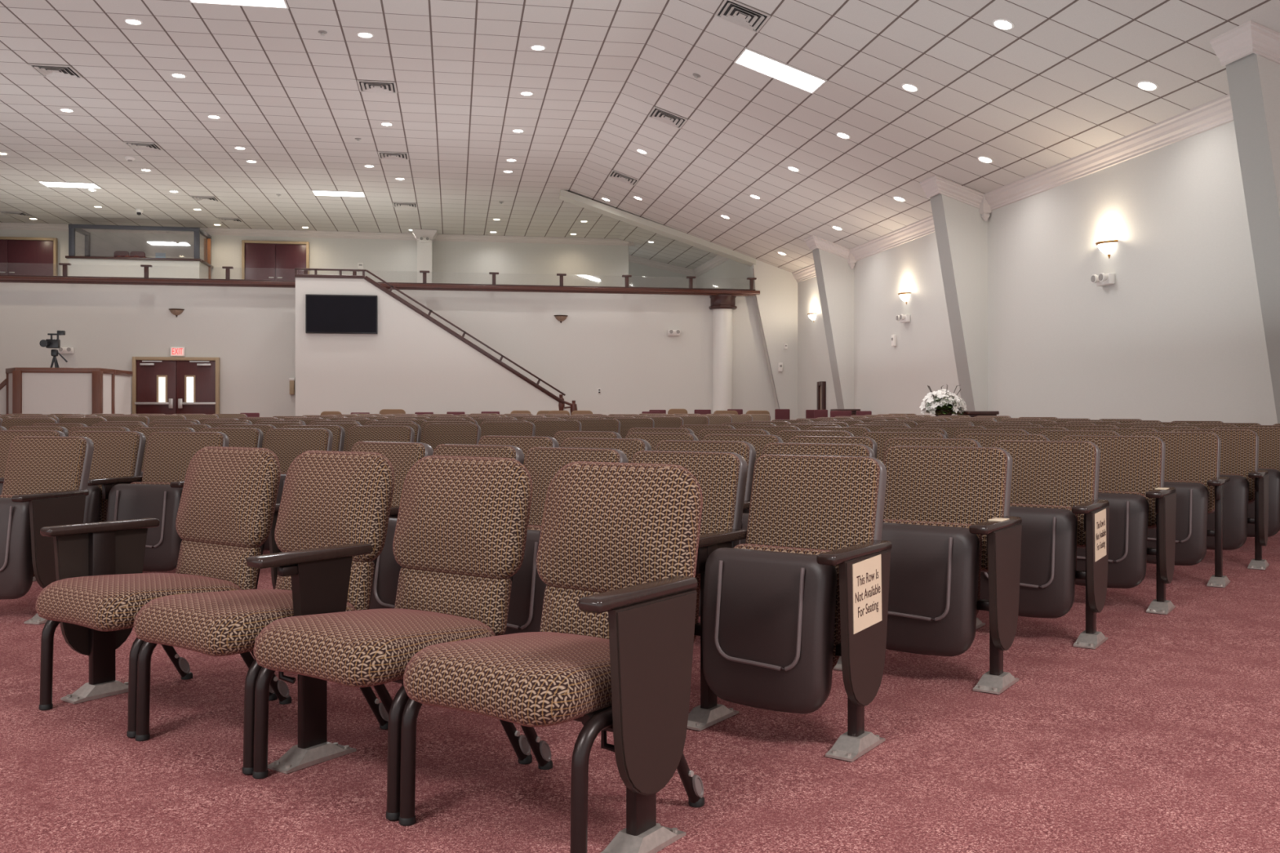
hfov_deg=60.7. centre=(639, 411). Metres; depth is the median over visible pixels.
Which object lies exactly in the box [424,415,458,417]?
seat
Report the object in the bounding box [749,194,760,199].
recessed light
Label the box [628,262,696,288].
wall
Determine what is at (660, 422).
seat
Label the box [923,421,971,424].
cushion
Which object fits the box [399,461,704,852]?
chair
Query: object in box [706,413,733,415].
seat
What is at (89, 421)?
seat
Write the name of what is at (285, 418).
seat
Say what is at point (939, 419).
seat
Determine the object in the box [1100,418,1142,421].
seat
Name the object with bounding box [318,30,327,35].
sprinkler
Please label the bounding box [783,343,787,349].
wall sensor
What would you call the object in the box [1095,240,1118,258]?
wall sconce
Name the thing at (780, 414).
chair
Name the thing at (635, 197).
recessed light
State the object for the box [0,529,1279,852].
floor
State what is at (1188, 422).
seat
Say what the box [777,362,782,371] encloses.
wall telephone
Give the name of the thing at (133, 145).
ceiling vent
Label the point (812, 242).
trim
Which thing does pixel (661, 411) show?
chair
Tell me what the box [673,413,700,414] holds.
seat
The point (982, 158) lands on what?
recessed light
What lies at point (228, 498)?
cushion
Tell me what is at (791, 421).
seat
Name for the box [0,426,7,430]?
seat
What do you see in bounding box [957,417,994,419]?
cushion
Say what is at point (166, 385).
door
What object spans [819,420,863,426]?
seat
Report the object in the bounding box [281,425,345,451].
seat
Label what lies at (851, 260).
trim
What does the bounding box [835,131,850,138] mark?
recessed light
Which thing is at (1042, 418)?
seat
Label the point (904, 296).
wall sconce
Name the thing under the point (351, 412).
chair
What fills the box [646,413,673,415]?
seat
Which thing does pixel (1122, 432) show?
seat
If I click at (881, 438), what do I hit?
seat
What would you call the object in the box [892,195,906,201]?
recessed light
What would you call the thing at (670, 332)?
emergency light
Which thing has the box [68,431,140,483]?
cushion
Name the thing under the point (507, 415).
seat
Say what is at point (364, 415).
seat
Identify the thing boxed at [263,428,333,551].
seat
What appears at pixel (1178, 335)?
wall
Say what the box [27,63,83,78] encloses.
ceiling vent
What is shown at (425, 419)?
seat
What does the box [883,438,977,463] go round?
cushion
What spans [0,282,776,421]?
wall
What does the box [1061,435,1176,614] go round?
seat
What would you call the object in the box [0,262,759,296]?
balcony railing
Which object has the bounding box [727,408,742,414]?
chair
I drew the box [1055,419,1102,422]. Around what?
seat
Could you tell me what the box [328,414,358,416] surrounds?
seat
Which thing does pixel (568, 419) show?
seat
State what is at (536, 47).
recessed light
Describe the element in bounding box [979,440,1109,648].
seat
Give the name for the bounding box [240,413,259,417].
chair
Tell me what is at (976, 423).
seat
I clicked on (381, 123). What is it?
recessed light
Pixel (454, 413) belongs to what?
chair
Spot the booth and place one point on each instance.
(87, 265)
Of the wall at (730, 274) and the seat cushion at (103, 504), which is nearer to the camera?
the seat cushion at (103, 504)
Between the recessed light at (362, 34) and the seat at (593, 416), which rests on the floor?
the seat at (593, 416)
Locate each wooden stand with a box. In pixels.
[830,408,860,415]
[955,411,999,417]
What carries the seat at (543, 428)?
on the floor
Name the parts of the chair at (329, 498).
leg, seat, leg, leg, frame, leg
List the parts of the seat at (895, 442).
plate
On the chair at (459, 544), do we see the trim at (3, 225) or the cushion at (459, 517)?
the cushion at (459, 517)
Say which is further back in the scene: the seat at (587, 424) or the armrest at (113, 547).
the seat at (587, 424)
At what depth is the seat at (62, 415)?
14.91 m
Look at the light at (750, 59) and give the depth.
15.06 m
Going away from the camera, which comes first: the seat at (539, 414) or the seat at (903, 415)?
the seat at (903, 415)
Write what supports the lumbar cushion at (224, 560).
on the chair at (225, 513)
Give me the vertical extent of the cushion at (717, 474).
0.475 m
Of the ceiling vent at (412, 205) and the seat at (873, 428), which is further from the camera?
the ceiling vent at (412, 205)
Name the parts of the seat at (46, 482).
plate, armrest, panel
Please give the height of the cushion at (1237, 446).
0.475 m
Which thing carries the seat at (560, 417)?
on the floor
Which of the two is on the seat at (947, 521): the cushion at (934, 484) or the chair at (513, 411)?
the cushion at (934, 484)
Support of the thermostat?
attached to the wall at (390, 260)
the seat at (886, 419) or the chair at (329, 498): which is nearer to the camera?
the chair at (329, 498)
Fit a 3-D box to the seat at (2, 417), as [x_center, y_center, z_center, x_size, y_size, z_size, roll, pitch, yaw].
[-7.727,0.486,12.907,0.517,0.852,0.468,0,0,-6]
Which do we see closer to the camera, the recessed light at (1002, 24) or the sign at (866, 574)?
the sign at (866, 574)
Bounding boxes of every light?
[0,151,8,155]
[37,181,102,188]
[57,346,74,354]
[58,107,74,112]
[123,17,142,25]
[140,168,151,171]
[168,190,179,192]
[170,72,186,78]
[189,0,288,8]
[206,115,221,119]
[233,146,246,149]
[245,160,257,163]
[311,190,365,196]
[356,31,373,38]
[364,164,374,167]
[379,122,393,125]
[394,177,404,180]
[419,236,430,242]
[502,169,513,173]
[505,158,516,161]
[511,128,524,132]
[519,91,533,95]
[529,44,546,50]
[600,197,610,201]
[632,195,643,199]
[635,148,648,154]
[667,328,680,335]
[720,214,730,218]
[733,47,826,93]
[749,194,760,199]
[777,251,786,255]
[786,165,799,171]
[831,225,843,230]
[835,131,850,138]
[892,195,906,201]
[895,314,910,323]
[901,83,919,92]
[977,155,993,163]
[991,17,1014,30]
[1090,272,1115,286]
[1135,80,1158,90]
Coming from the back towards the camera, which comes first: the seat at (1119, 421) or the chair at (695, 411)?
the chair at (695, 411)
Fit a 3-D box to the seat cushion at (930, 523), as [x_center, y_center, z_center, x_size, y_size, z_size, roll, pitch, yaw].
[1.097,0.628,4.231,0.434,0.400,0.121,0,0,35]
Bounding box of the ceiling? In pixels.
[0,0,1279,272]
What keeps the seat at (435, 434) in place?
on the floor
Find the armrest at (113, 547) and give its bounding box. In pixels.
[40,518,159,703]
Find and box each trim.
[0,222,635,245]
[559,189,755,266]
[628,254,696,277]
[693,255,729,277]
[752,268,779,408]
[791,263,816,283]
[804,235,849,259]
[847,250,856,268]
[849,214,935,261]
[919,175,983,208]
[978,195,991,221]
[983,93,1233,210]
[1209,20,1279,66]
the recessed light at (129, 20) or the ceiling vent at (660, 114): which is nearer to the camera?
the recessed light at (129, 20)
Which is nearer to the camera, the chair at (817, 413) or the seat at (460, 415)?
the seat at (460, 415)
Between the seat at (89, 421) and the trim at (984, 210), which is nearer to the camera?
the seat at (89, 421)
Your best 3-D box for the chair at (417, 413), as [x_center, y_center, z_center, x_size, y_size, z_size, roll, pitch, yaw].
[-4.689,0.433,23.731,0.398,0.823,0.464,0,0,-10]
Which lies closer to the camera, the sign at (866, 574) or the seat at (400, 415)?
the sign at (866, 574)
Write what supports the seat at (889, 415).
on the floor
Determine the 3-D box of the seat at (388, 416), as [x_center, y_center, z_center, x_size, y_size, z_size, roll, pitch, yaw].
[-3.149,0.483,14.012,0.575,0.852,0.468,0,0,14]
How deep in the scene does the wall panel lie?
25.06 m
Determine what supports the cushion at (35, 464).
on the seat at (46, 482)
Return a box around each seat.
[0,416,10,419]
[0,418,57,430]
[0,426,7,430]
[0,430,66,581]
[0,435,93,624]
[8,413,43,415]
[8,417,54,419]
[8,426,68,436]
[9,415,47,417]
[18,416,59,423]
[21,414,55,416]
[31,423,88,436]
[49,413,84,415]
[55,415,93,420]
[58,417,106,426]
[62,414,97,416]
[64,416,102,417]
[68,426,130,435]
[68,431,146,523]
[91,413,124,416]
[91,423,148,431]
[97,421,145,424]
[101,415,138,421]
[102,414,136,415]
[106,431,229,571]
[107,416,149,425]
[132,413,164,416]
[133,426,195,482]
[142,414,177,416]
[146,415,186,422]
[147,422,196,426]
[152,419,200,424]
[153,424,211,431]
[172,413,205,415]
[183,414,218,420]
[198,417,239,424]
[199,427,263,448]
[201,422,249,427]
[204,419,252,424]
[213,413,247,418]
[216,424,276,448]
[238,417,277,420]
[243,418,284,424]
[255,420,306,425]
[255,422,305,428]
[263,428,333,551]
[268,441,433,589]
[272,416,306,418]
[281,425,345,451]
[282,417,322,420]
[289,418,329,425]
[302,415,335,417]
[309,420,360,425]
[311,422,361,451]
[312,416,346,418]
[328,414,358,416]
[328,417,368,420]
[336,418,377,425]
[342,415,375,417]
[346,425,414,451]
[351,413,381,415]
[351,416,387,419]
[364,414,393,416]
[364,421,416,425]
[368,422,421,442]
[368,444,524,609]
[375,417,417,421]
[382,415,415,417]
[383,419,426,427]
[386,413,416,415]
[393,416,429,419]
[400,414,430,416]
[420,421,473,443]
[423,413,453,415]
[423,417,465,421]
[423,423,480,450]
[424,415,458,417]
[433,419,478,425]
[435,417,472,419]
[437,414,468,417]
[461,413,489,416]
[465,416,501,418]
[472,417,514,426]
[474,414,506,417]
[477,435,559,465]
[479,417,516,419]
[480,422,535,437]
[483,419,527,422]
[503,413,533,415]
[503,414,528,417]
[504,447,627,635]
[508,416,544,419]
[512,415,546,417]
[521,417,559,419]
[523,418,565,423]
[533,420,581,437]
[535,414,567,417]
[538,413,568,415]
[551,415,583,417]
[553,416,589,420]
[553,431,622,447]
[561,437,651,462]
[566,417,605,420]
[573,413,602,415]
[573,418,620,434]
[574,414,606,417]
[590,415,623,417]
[596,416,635,418]
[608,413,637,415]
[613,417,654,438]
[614,414,646,416]
[625,432,698,450]
[627,427,694,435]
[631,450,747,730]
[632,415,666,417]
[643,417,683,427]
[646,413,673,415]
[655,440,755,616]
[656,414,688,417]
[672,416,709,425]
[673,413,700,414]
[680,424,735,438]
[686,414,712,416]
[695,415,732,425]
[697,428,770,440]
[702,434,782,462]
[702,454,892,761]
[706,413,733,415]
[720,414,752,422]
[722,422,776,429]
[739,442,875,670]
[740,425,799,435]
[741,413,770,421]
[743,421,790,426]
[771,419,813,423]
[776,430,854,443]
[783,423,840,430]
[789,435,877,458]
[795,418,837,422]
[797,422,848,426]
[806,426,871,436]
[816,417,853,420]
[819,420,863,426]
[835,416,867,418]
[844,418,887,422]
[848,424,910,431]
[851,415,882,417]
[854,422,908,426]
[860,417,898,421]
[862,431,946,462]
[865,414,893,417]
[870,420,917,427]
[873,416,907,419]
[877,427,947,438]
[878,413,906,415]
[881,445,1022,694]
[883,437,985,629]
[889,415,924,417]
[894,419,940,423]
[902,414,931,417]
[905,417,946,421]
[915,417,951,421]
[915,423,973,427]
[920,425,986,438]
[923,421,974,426]
[931,416,965,420]
[937,415,970,417]
[949,420,996,426]
[952,418,995,421]
[953,429,1029,438]
[956,433,1049,447]
[957,417,996,421]
[975,416,1010,422]
[977,415,1011,417]
[979,422,1032,426]
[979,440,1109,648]
[982,424,1042,429]
[996,426,1067,434]
[1000,417,1041,422]
[1001,418,1046,422]
[1005,420,1056,425]
[1018,417,1056,420]
[1039,430,1119,440]
[1040,422,1096,426]
[1048,417,1089,421]
[1053,425,1118,431]
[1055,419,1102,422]
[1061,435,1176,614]
[1066,421,1120,425]
[1080,427,1157,435]
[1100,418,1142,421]
[1106,423,1164,428]
[1112,420,1160,423]
[1129,426,1199,431]
[1130,422,1188,426]
[1131,431,1230,587]
[1171,421,1223,424]
[1171,429,1269,569]
[1175,424,1237,429]
[1199,422,1261,426]
[1212,426,1279,537]
[1249,425,1279,427]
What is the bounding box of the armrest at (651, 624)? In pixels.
[577,575,697,852]
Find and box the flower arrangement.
[919,385,966,416]
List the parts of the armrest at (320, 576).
armrest, plate, post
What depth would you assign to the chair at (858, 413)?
20.76 m
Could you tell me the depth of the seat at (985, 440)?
6.25 m
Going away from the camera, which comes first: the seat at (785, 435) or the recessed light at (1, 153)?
the seat at (785, 435)
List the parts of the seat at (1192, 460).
support post, plate, armrest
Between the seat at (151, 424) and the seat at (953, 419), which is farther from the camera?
the seat at (953, 419)
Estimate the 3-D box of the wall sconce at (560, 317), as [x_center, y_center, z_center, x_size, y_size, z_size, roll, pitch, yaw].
[-1.889,-2.209,26.238,0.342,0.190,0.137,0,0,-10]
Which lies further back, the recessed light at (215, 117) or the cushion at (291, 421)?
the recessed light at (215, 117)
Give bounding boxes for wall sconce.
[168,308,184,317]
[554,315,568,323]
[807,312,816,321]
[897,292,911,304]
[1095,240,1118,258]
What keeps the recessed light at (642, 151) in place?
in the ceiling
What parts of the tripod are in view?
leg, leg, pan handle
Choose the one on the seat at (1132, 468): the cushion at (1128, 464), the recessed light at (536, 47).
the cushion at (1128, 464)
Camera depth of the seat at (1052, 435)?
7.03 m
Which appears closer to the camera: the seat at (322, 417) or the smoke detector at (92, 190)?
the seat at (322, 417)
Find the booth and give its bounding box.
[65,223,213,279]
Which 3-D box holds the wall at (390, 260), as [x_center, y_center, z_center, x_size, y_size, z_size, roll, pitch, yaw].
[-15.323,-4.075,31.267,30.315,2.390,0.400,0,0,-10]
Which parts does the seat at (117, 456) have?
armrest, support post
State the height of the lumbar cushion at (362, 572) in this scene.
0.170 m
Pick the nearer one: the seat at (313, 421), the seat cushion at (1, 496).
the seat cushion at (1, 496)
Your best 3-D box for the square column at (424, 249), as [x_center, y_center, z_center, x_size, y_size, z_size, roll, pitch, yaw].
[-6.302,-4.070,31.996,0.720,2.380,0.720,0,0,-10]
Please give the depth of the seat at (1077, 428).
8.69 m
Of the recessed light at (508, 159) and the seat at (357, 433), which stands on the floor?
the seat at (357, 433)
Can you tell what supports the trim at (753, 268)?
attached to the wall at (777, 300)
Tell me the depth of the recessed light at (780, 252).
25.36 m
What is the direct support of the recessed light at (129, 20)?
in the ceiling
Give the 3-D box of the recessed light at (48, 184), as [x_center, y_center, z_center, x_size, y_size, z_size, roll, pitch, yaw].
[-13.242,-5.262,25.418,1.210,0.016,0.604,0,0,-10]
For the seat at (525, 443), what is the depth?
5.68 m
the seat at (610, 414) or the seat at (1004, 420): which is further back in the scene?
the seat at (610, 414)
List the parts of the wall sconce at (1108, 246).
lamp shade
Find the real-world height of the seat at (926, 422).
0.871 m
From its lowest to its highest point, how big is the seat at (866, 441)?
0.871 m
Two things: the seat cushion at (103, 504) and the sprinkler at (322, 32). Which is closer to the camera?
the seat cushion at (103, 504)
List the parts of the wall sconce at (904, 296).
lamp shade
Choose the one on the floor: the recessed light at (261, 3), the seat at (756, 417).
the seat at (756, 417)
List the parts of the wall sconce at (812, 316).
lamp shade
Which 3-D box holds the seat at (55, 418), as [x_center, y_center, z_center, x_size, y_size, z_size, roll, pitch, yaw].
[-7.205,0.486,12.959,0.517,0.852,0.468,0,0,-6]
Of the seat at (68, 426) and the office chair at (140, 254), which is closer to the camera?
the seat at (68, 426)
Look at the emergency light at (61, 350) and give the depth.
24.33 m
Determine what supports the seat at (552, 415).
on the floor
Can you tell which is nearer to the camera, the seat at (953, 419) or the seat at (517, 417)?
the seat at (953, 419)
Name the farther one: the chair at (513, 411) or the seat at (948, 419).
the chair at (513, 411)
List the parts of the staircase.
newel post, rail, newel post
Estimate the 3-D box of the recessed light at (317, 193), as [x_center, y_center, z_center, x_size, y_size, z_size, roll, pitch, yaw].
[-7.278,-5.262,26.436,1.210,0.016,0.604,0,0,-10]
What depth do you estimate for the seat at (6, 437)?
6.69 m
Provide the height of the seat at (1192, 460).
0.871 m
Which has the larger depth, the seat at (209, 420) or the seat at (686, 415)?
the seat at (686, 415)
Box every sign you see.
[170,346,185,356]
[852,554,881,634]
[1094,508,1106,561]
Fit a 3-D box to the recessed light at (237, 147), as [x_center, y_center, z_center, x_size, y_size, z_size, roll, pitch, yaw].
[-8.005,-5.268,21.881,0.240,0.028,0.240,0,0,-10]
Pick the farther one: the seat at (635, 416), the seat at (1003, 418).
the seat at (635, 416)
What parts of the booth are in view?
door post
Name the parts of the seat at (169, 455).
armrest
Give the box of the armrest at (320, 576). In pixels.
[246,542,372,773]
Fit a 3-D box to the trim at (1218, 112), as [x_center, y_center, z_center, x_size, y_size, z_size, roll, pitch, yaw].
[6.016,-3.300,14.236,0.148,0.253,6.460,0,0,-10]
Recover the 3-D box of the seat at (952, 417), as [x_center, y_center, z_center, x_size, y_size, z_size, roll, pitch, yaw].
[3.933,0.492,14.097,0.558,0.852,0.468,0,0,35]
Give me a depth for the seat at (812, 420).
12.11 m
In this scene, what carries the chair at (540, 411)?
on the floor
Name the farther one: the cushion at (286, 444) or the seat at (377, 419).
the seat at (377, 419)
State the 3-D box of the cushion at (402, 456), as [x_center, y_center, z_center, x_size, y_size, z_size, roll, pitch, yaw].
[-1.142,0.376,4.825,0.454,0.475,0.159,0,0,35]
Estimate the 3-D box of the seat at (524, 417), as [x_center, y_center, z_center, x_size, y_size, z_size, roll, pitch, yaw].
[-1.177,0.498,12.555,0.542,0.852,0.468,0,0,14]
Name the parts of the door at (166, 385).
vision frame, pane, vision frame, pane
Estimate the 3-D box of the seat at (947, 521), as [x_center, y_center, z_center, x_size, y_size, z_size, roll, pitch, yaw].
[1.144,0.580,4.235,0.596,0.871,0.536,0,0,35]
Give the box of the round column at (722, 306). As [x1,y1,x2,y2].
[709,294,737,413]
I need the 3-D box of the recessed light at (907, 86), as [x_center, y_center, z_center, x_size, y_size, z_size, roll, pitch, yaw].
[3.517,-4.222,14.245,0.226,0.094,0.238,0,0,-3]
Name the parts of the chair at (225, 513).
leg, leg, seat, leg, leg, frame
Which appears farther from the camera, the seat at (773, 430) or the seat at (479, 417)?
the seat at (479, 417)
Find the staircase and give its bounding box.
[293,267,577,416]
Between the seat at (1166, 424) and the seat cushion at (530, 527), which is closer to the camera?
the seat cushion at (530, 527)
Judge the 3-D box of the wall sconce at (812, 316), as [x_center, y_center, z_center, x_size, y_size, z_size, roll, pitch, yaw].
[4.035,-2.196,25.819,0.155,0.216,0.388,0,0,-10]
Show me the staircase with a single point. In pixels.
(415, 362)
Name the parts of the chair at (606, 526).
leg, seat, leg, leg, frame, leg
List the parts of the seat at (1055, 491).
support post, armrest, plate, panel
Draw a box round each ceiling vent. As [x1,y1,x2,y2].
[0,211,31,216]
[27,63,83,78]
[123,141,163,151]
[189,195,220,201]
[216,217,243,222]
[356,80,397,93]
[377,151,408,159]
[392,202,417,208]
[608,169,639,186]
[648,106,687,128]
[714,0,770,32]
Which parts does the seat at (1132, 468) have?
support post, armrest, plate, panel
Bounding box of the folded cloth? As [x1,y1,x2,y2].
[116,254,145,257]
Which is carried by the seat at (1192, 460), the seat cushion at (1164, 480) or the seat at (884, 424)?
the seat cushion at (1164, 480)
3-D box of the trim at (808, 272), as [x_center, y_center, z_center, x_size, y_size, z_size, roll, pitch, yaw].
[4.120,-3.300,25.340,0.148,0.253,3.430,0,0,-10]
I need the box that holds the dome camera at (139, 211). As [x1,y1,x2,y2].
[135,208,142,215]
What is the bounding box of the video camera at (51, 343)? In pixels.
[39,330,65,348]
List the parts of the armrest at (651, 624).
armrest, post, plate, panel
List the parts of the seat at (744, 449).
armrest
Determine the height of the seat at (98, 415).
0.852 m
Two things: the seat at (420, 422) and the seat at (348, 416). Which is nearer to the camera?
the seat at (420, 422)
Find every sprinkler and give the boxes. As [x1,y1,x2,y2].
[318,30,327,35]
[693,73,700,79]
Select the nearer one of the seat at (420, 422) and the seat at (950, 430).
the seat at (950, 430)
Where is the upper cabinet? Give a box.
[288,377,294,394]
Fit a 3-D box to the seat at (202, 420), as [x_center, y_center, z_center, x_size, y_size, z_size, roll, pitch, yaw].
[-4.532,0.502,11.504,0.536,0.852,0.468,0,0,14]
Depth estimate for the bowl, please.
16.28 m
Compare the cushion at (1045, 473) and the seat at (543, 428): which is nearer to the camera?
the cushion at (1045, 473)
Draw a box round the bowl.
[934,409,952,416]
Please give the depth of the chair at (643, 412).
24.74 m
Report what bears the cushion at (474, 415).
on the seat at (501, 415)
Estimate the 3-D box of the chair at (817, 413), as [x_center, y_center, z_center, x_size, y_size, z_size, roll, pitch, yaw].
[3.916,0.415,23.273,0.300,0.892,0.464,0,0,-10]
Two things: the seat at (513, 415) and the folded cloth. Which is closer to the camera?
the seat at (513, 415)
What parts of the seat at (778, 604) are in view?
support post, armrest, plate, panel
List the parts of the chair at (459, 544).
leg, seat, leg, leg, frame, leg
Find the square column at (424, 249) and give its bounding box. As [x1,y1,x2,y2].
[411,229,437,283]
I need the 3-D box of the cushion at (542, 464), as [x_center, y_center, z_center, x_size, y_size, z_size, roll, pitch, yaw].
[-0.288,0.382,4.232,0.454,0.475,0.159,0,0,35]
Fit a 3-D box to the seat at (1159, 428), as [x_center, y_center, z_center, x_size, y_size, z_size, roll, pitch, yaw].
[3.917,0.551,8.175,0.593,0.871,0.536,0,0,35]
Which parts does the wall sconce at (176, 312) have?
lamp shade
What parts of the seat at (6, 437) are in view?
armrest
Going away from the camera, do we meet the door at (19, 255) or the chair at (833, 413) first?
the chair at (833, 413)
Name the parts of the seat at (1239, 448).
support post, plate, armrest, panel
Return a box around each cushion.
[0,430,60,477]
[0,495,35,577]
[1,436,86,495]
[8,417,51,418]
[8,426,62,431]
[18,416,57,421]
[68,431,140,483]
[97,421,142,423]
[97,484,107,522]
[130,482,170,484]
[142,431,223,482]
[175,446,280,547]
[175,540,261,590]
[204,420,249,423]
[255,420,302,423]
[264,428,328,472]
[274,450,394,561]
[275,560,374,610]
[351,441,425,506]
[392,455,532,578]
[394,566,511,635]
[432,444,515,459]
[433,419,475,423]
[474,415,506,417]
[483,420,525,422]
[512,415,543,416]
[524,447,619,525]
[527,524,541,530]
[536,461,702,592]
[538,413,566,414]
[539,585,608,639]
[631,450,739,534]
[655,440,750,495]
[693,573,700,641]
[733,543,840,668]
[745,454,879,551]
[762,443,869,457]
[789,435,872,449]
[877,427,944,435]
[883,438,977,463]
[883,446,1007,570]
[883,519,982,615]
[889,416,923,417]
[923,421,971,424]
[952,418,993,420]
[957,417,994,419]
[977,415,1009,417]
[991,440,1096,546]
[1009,503,1077,580]
[1061,435,1162,527]
[1098,490,1146,499]
[1131,431,1217,512]
[1164,480,1204,484]
[1172,429,1256,502]
[1212,426,1279,471]
[1219,473,1243,476]
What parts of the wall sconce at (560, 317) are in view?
lamp shade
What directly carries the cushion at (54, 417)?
on the seat at (55, 418)
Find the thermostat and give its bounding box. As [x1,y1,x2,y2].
[357,262,363,268]
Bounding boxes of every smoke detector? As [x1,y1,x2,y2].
[88,188,97,192]
[124,155,135,161]
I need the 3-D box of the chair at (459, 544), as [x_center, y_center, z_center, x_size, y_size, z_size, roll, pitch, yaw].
[-0.692,0.581,3.115,0.582,0.884,0.668,0,0,35]
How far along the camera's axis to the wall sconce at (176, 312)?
24.75 m
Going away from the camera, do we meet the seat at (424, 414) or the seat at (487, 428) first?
the seat at (487, 428)
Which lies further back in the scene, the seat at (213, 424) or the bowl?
the bowl
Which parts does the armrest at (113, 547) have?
plate, armrest, panel, post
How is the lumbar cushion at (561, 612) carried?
on the chair at (606, 526)
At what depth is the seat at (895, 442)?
5.42 m
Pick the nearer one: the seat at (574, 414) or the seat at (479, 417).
the seat at (479, 417)
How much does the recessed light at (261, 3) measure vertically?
0.016 m
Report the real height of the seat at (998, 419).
0.852 m
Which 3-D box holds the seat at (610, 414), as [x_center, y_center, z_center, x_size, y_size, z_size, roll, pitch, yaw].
[-0.268,0.469,16.137,0.551,0.852,0.468,0,0,14]
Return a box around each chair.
[35,446,280,737]
[114,250,129,257]
[129,251,145,257]
[133,450,394,774]
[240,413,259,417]
[252,455,532,821]
[320,411,342,415]
[351,412,369,413]
[379,408,405,414]
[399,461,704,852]
[414,412,433,414]
[446,412,465,414]
[480,411,499,414]
[510,410,531,413]
[537,410,550,414]
[547,410,569,415]
[571,410,592,415]
[641,411,659,413]
[648,409,666,413]
[667,408,687,413]
[693,409,711,414]
[713,410,737,414]
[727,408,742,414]
[746,410,769,414]
[774,408,790,419]
[805,409,813,418]
[813,409,827,418]
[830,410,851,417]
[856,411,871,415]
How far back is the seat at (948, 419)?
13.28 m
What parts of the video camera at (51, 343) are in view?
handle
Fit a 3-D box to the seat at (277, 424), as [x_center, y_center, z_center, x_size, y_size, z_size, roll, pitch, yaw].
[-3.129,0.532,9.204,0.555,0.871,0.536,0,0,14]
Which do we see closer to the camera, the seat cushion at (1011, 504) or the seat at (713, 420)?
the seat cushion at (1011, 504)
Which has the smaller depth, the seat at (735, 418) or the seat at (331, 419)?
the seat at (331, 419)
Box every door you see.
[0,236,57,275]
[132,356,219,414]
[241,240,309,280]
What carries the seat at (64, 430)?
on the floor
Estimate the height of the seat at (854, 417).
0.852 m
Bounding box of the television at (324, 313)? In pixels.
[305,293,377,333]
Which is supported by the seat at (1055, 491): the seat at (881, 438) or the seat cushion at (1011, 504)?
the seat cushion at (1011, 504)
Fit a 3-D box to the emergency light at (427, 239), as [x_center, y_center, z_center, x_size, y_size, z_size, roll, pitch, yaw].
[-6.245,-4.976,31.695,0.300,0.146,0.172,0,0,-10]
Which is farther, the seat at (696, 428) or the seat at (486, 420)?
the seat at (486, 420)
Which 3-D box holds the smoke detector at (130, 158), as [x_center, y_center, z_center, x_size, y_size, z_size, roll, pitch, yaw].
[-10.582,-5.228,22.684,0.200,0.085,0.200,0,0,-10]
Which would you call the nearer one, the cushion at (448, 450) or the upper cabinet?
the cushion at (448, 450)
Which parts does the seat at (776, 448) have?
plate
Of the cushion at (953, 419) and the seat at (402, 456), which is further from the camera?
the cushion at (953, 419)
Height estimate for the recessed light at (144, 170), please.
0.028 m
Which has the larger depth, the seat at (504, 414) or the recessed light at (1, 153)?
the recessed light at (1, 153)
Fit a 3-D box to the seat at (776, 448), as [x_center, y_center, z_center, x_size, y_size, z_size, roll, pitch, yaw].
[0.672,0.577,4.563,0.596,0.871,0.536,0,0,35]
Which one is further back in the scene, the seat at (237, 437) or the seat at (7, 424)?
the seat at (7, 424)
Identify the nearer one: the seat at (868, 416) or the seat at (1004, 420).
the seat at (1004, 420)
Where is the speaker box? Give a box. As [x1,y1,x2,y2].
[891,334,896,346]
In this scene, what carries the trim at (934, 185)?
attached to the wall at (961, 230)
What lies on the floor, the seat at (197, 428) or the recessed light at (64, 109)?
the seat at (197, 428)
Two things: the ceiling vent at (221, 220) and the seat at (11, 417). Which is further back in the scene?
the ceiling vent at (221, 220)
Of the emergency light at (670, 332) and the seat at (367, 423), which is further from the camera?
the emergency light at (670, 332)
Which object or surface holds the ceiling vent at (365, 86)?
in the ceiling
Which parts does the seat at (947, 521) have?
support post, armrest, plate, panel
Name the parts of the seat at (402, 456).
panel, armrest, armrest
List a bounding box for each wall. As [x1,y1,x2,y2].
[0,229,628,286]
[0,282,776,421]
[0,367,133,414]
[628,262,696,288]
[696,259,751,288]
[751,259,797,419]
[797,120,1277,425]
[812,248,853,408]
[929,193,987,411]
[1225,53,1279,423]
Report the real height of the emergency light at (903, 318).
0.146 m
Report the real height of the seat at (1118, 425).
0.871 m
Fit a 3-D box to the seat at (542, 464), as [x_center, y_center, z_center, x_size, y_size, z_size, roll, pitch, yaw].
[-0.356,0.579,4.076,0.539,0.871,0.536,0,0,35]
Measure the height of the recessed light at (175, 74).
0.028 m
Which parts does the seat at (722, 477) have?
support post, plate, armrest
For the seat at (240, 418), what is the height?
0.852 m
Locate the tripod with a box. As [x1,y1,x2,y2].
[50,349,67,368]
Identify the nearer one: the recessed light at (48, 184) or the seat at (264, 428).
the seat at (264, 428)
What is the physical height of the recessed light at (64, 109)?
0.028 m
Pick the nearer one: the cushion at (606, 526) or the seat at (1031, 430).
the cushion at (606, 526)
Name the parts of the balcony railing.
baluster post, baluster post, baluster post, cap rail, baluster post, baluster post, baluster post, baluster post, baluster post, baluster post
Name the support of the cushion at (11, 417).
on the seat at (11, 417)
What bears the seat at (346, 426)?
on the floor

